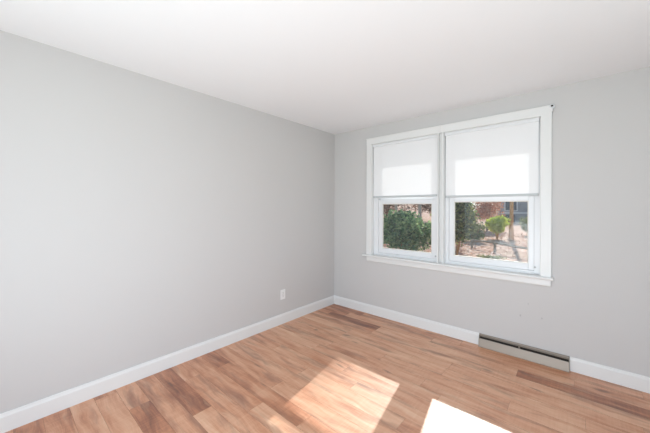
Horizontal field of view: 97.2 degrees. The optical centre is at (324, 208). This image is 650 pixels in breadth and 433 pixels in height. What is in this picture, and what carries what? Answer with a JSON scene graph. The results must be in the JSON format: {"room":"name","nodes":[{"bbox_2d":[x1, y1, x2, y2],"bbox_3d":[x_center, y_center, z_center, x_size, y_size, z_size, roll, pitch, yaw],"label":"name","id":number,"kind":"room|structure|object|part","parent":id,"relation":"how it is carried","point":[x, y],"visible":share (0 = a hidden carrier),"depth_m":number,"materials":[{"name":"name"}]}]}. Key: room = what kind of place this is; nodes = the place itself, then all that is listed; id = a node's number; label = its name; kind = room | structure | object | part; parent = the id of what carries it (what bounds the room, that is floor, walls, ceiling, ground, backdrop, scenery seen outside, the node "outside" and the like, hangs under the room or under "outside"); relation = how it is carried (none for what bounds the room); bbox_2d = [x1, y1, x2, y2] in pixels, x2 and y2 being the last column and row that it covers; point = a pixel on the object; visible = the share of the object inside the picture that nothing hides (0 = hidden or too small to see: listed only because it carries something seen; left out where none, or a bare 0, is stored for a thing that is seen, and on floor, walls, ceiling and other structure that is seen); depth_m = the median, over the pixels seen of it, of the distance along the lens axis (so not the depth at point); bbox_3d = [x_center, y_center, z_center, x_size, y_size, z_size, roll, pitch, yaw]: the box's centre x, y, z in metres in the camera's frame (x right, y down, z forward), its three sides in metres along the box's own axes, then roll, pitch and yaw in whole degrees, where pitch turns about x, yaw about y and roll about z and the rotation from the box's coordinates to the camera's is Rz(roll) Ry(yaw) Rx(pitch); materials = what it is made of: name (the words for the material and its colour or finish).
{"room":"empty room","nodes":[
{"label":"empty room","id":0,"kind":"room"},
{"bbox_2d":[0,30,334,413],"bbox_3d":[-1.296,0.393,2.608,0.140,3.140,4.190,0,0,41],"label":"wall","id":1,"kind":"structure","parent":0,"point":[143,218],"depth_m":2.24,"materials":[{"name":"paint"}]},
{"bbox_2d":[0,295,333,432],"bbox_3d":[-1.195,1.304,2.610,0.014,0.117,4.050,0,0,41],"label":"baseboard","id":2,"kind":"structure","parent":1,"relation":"attached to","point":[20,416],"depth_m":2.25,"materials":[{"name":"white paint"}]},
{"bbox_2d":[280,289,284,299],"bbox_3d":[-0.501,1.020,3.408,0.009,0.116,0.072,0,0,41],"label":"wall outlet","id":3,"kind":"object","parent":1,"relation":"attached to","point":[282,292],"visible":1,"depth_m":3.40,"materials":[{"name":"plastic"}]},
{"bbox_2d":[0,0,649,133],"bbox_3d":[0.221,-1.132,1.382,4.030,0.120,4.330,0,0,41],"label":"ceiling","id":4,"kind":"structure","parent":0,"point":[330,66],"depth_m":1.88,"materials":[{"name":"paint"}]},
{"bbox_2d":[5,304,649,432],"bbox_3d":[0.184,1.408,1.289,3.950,0.080,4.394,0,0,41],"label":"floor","id":5,"kind":"structure","parent":0,"point":[334,368],"depth_m":2.12,"materials":[{"name":"brown wood"}]},
{"bbox_2d":[334,66,649,376],"bbox_3d":[1.593,0.403,2.960,4.030,3.140,0.140,0,0,41],"label":"wall","id":6,"kind":"structure","parent":0,"point":[595,308],"depth_m":2.44,"materials":[{"name":"paint"}]},
{"bbox_2d":[372,134,436,261],"bbox_3d":[0.977,-0.117,3.499,0.850,1.435,0.141,0,0,41],"label":"window","id":7,"kind":"structure","parent":6,"relation":"in","point":[377,203],"depth_m":3.55,"materials":[{"name":"white paint"}]},
{"bbox_2d":[373,134,436,197],"bbox_3d":[0.940,-0.482,3.455,0.827,0.688,0.030,0,0,41],"label":"roller shade","id":8,"kind":"object","parent":7,"relation":"attached to","point":[408,167],"visible":0.92,"depth_m":3.42,"materials":[{"name":"white fabric"}]},
{"bbox_3d":[0.941,-0.810,3.455,0.827,0.031,0.030,0,0,41],"label":"head rail","id":9,"kind":"part","parent":8,"relation":"part of","materials":[{"name":"white plastic"}]},
{"bbox_3d":[0.985,-0.114,3.509,0.834,1.425,0.105,0,0,41],"label":"frame","id":10,"kind":"part","parent":7,"relation":"part of","materials":[{"name":"white plastic"}]},
{"bbox_3d":[0.984,0.230,3.487,0.732,0.674,0.032,0,0,41],"label":"sash","id":11,"kind":"part","parent":7,"relation":"part of","materials":[{"name":"white plastic"}]},
{"bbox_3d":[1.011,-0.450,3.516,0.732,0.690,0.028,0,0,41],"label":"sash","id":12,"kind":"part","parent":7,"relation":"part of","materials":[{"name":"white plastic"}]},
{"bbox_2d":[334,295,478,344],"bbox_3d":[0.841,1.311,3.512,1.896,0.117,0.014,0,0,41],"label":"baseboard","id":13,"kind":"structure","parent":6,"relation":"attached to","point":[444,329],"depth_m":3.34,"materials":[{"name":"white paint"}]},
{"bbox_2d":[437,132,443,263],"bbox_3d":[1.274,-0.116,3.149,0.066,1.435,0.042,0,0,41],"label":"trim","id":14,"kind":"structure","parent":6,"relation":"attached to","point":[440,136],"depth_m":3.15,"materials":[{"name":"white paint"}]},
{"bbox_2d":[362,254,552,286],"bbox_3d":[1.267,0.654,3.139,1.900,0.062,0.019,0,0,41],"label":"trim","id":15,"kind":"structure","parent":6,"relation":"attached to","point":[533,281],"depth_m":2.95,"materials":[{"name":"white paint"}]},
{"bbox_2d":[366,114,551,276],"bbox_3d":[1.269,-0.152,3.139,1.910,1.514,0.020,0,0,41],"label":"trim","id":16,"kind":"structure","parent":6,"relation":"attached to","point":[546,120],"depth_m":2.54,"materials":[{"name":"white paint"}]},
{"bbox_2d":[366,105,551,144],"bbox_3d":[1.270,-0.871,3.136,1.914,0.083,0.026,0,0,41],"label":"trim","id":17,"kind":"structure","parent":6,"relation":"attached to","point":[543,110],"depth_m":2.95,"materials":[{"name":"white paint"}]},
{"bbox_2d":[444,117,540,274],"bbox_3d":[1.663,-0.115,2.901,0.854,1.435,0.141,0,0,41],"label":"window","id":18,"kind":"structure","parent":6,"relation":"in","point":[532,266],"depth_m":2.81,"materials":[{"name":"white paint"}]},
{"bbox_3d":[1.656,0.225,2.901,0.755,0.690,0.032,0,0,41],"label":"sash","id":19,"kind":"part","parent":18,"relation":"part of","materials":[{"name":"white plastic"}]},
{"bbox_2d":[445,118,539,197],"bbox_3d":[1.625,-0.470,2.857,0.828,0.706,0.030,0,0,41],"label":"roller shade","id":20,"kind":"object","parent":18,"relation":"attached to","point":[498,160],"visible":1,"depth_m":2.81,"materials":[{"name":"white fabric"}]},
{"bbox_3d":[1.626,-0.808,2.857,0.828,0.031,0.030,0,0,41],"label":"head rail","id":21,"kind":"part","parent":20,"relation":"part of","materials":[{"name":"white plastic"}]},
{"bbox_2d":[478,333,568,371],"bbox_3d":[1.804,1.315,2.644,0.690,0.116,0.053,0,0,41],"label":"air vent","id":22,"kind":"object","parent":6,"relation":"in","point":[536,355],"visible":1,"depth_m":2.61,"materials":[{"name":"metal"}]},
{"bbox_3d":[1.815,1.315,2.657,0.690,0.116,0.019,0,0,41],"label":"plate","id":23,"kind":"part","parent":22,"relation":"part of","materials":[{"name":"metal"}]},
{"bbox_2d":[570,357,649,393],"bbox_3d":[2.516,1.317,2.050,1.158,0.117,0.014,0,0,41],"label":"baseboard","id":24,"kind":"structure","parent":6,"relation":"attached to","point":[635,381],"depth_m":2.26,"materials":[{"name":"white paint"}]},
{"label":"outside","id":25,"kind":"structure","parent":0,"visible":0},
{"bbox_2d":[383,204,526,261],"bbox_3d":[8.394,-0.689,19.685,44.000,4.511,34.000,0,0,41],"label":"ground","id":26,"kind":"structure","parent":25,"point":[426,217],"depth_m":11.46,"materials":[{"name":"beige soil"}]},
{"bbox_2d":[384,204,413,214],"bbox_3d":[4.246,-0.892,20.298,4.248,3.195,3.070,0,0,41],"label":"thicket","id":27,"kind":"object","parent":26,"relation":"on","point":[391,206],"visible":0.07,"depth_m":19.59,"materials":[{"name":"brown plant"}]},
{"bbox_2d":[383,209,430,251],"bbox_3d":[2.655,0.750,9.234,2.013,1.517,2.157,0,0,-12],"label":"evergreen shrub","id":28,"kind":"object","parent":26,"relation":"on","point":[403,227],"visible":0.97,"depth_m":8.67,"materials":[{"name":"green plant"}]},
{"bbox_2d":[418,204,421,217],"bbox_3d":[4.216,-3.201,12.852,1.101,9.502,1.284,0,0,-5],"label":"tree","id":29,"kind":"object","parent":26,"relation":"on","point":[419,205],"visible":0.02,"depth_m":12.82,"materials":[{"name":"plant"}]},
{"bbox_2d":[410,204,430,215],"bbox_3d":[8.175,-0.759,20.643,4.652,3.548,3.126,0,0,41],"label":"thicket","id":30,"kind":"object","parent":26,"relation":"on","point":[427,207],"visible":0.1,"depth_m":20.51,"materials":[{"name":"brown plant"}]},
{"bbox_2d":[383,231,526,261],"bbox_3d":[5.429,1.222,12.126,9.794,0.794,12.272,0,0,41],"label":"fallen leaves","id":31,"kind":"object","parent":26,"relation":"on","point":[490,234],"visible":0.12,"depth_m":10.91,"materials":[{"name":"brown plant"}]},
{"bbox_2d":[430,202,480,254],"bbox_3d":[3.709,0.432,8.307,1.346,2.222,1.244,0,0,41],"label":"evergreen shrub","id":32,"kind":"object","parent":26,"relation":"on","point":[465,220],"visible":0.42,"depth_m":7.95,"materials":[{"name":"green plant"}]},
{"bbox_2d":[468,221,487,241],"bbox_3d":[6.393,0.968,12.405,1.295,1.020,0.815,0,0,41],"label":"shrub","id":33,"kind":"object","parent":26,"relation":"on","point":[478,235],"visible":0.51,"depth_m":12.15,"materials":[{"name":"green plant"}]},
{"bbox_2d":[472,202,504,229],"bbox_3d":[9.585,0.197,17.200,2.218,2.247,2.005,0,0,41],"label":"shrub","id":34,"kind":"object","parent":26,"relation":"on","point":[486,210],"visible":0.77,"depth_m":16.73,"materials":[{"name":"red plant"}]},
{"bbox_2d":[477,254,506,259],"bbox_3d":[4.932,1.454,8.490,0.791,0.204,0.427,0,0,41],"label":"ground cover","id":35,"kind":"structure","parent":26,"relation":"on","point":[483,255],"depth_m":8.42,"materials":[{"name":"green plant"}]},
{"bbox_2d":[485,215,510,239],"bbox_3d":[7.771,0.834,12.848,1.058,1.164,1.044,0,0,41],"label":"shrub","id":36,"kind":"object","parent":26,"relation":"on","point":[497,224],"visible":0.98,"depth_m":12.68,"materials":[{"name":"green plant"}]},
{"bbox_2d":[470,239,526,251],"bbox_3d":[5.891,1.366,9.521,0.185,0.456,2.766,0,0,-13],"label":"rail","id":37,"kind":"object","parent":26,"relation":"on","point":[471,240],"visible":0.62,"depth_m":9.82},
{"bbox_2d":[508,202,513,239],"bbox_3d":[8.048,-3.143,12.583,2.943,9.241,3.862,0,0,-13],"label":"slender tree","id":38,"kind":"object","parent":26,"relation":"on","point":[511,226],"visible":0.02,"depth_m":12.47,"materials":[{"name":"beige plant"}]},
{"bbox_2d":[497,202,527,221],"bbox_3d":[19.021,-0.538,23.497,8.200,3.900,6.800,0,0,41],"label":"house","id":39,"kind":"structure","parent":26,"relation":"on","point":[520,208],"depth_m":22.79,"materials":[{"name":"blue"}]},
{"bbox_3d":[14.969,-0.402,23.038,0.760,1.060,0.020,0,0,41],"label":"pane","id":40,"kind":"part","parent":39,"relation":"part of","materials":[{"name":"clear glass"}]},
{"bbox_2d":[517,217,526,231],"bbox_3d":[10.271,0.846,14.454,0.892,1.136,0.996,0,0,-21],"label":"shrub","id":41,"kind":"object","parent":26,"relation":"on","point":[524,223],"visible":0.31,"depth_m":14.51,"materials":[{"name":"green plant"}]}
]}

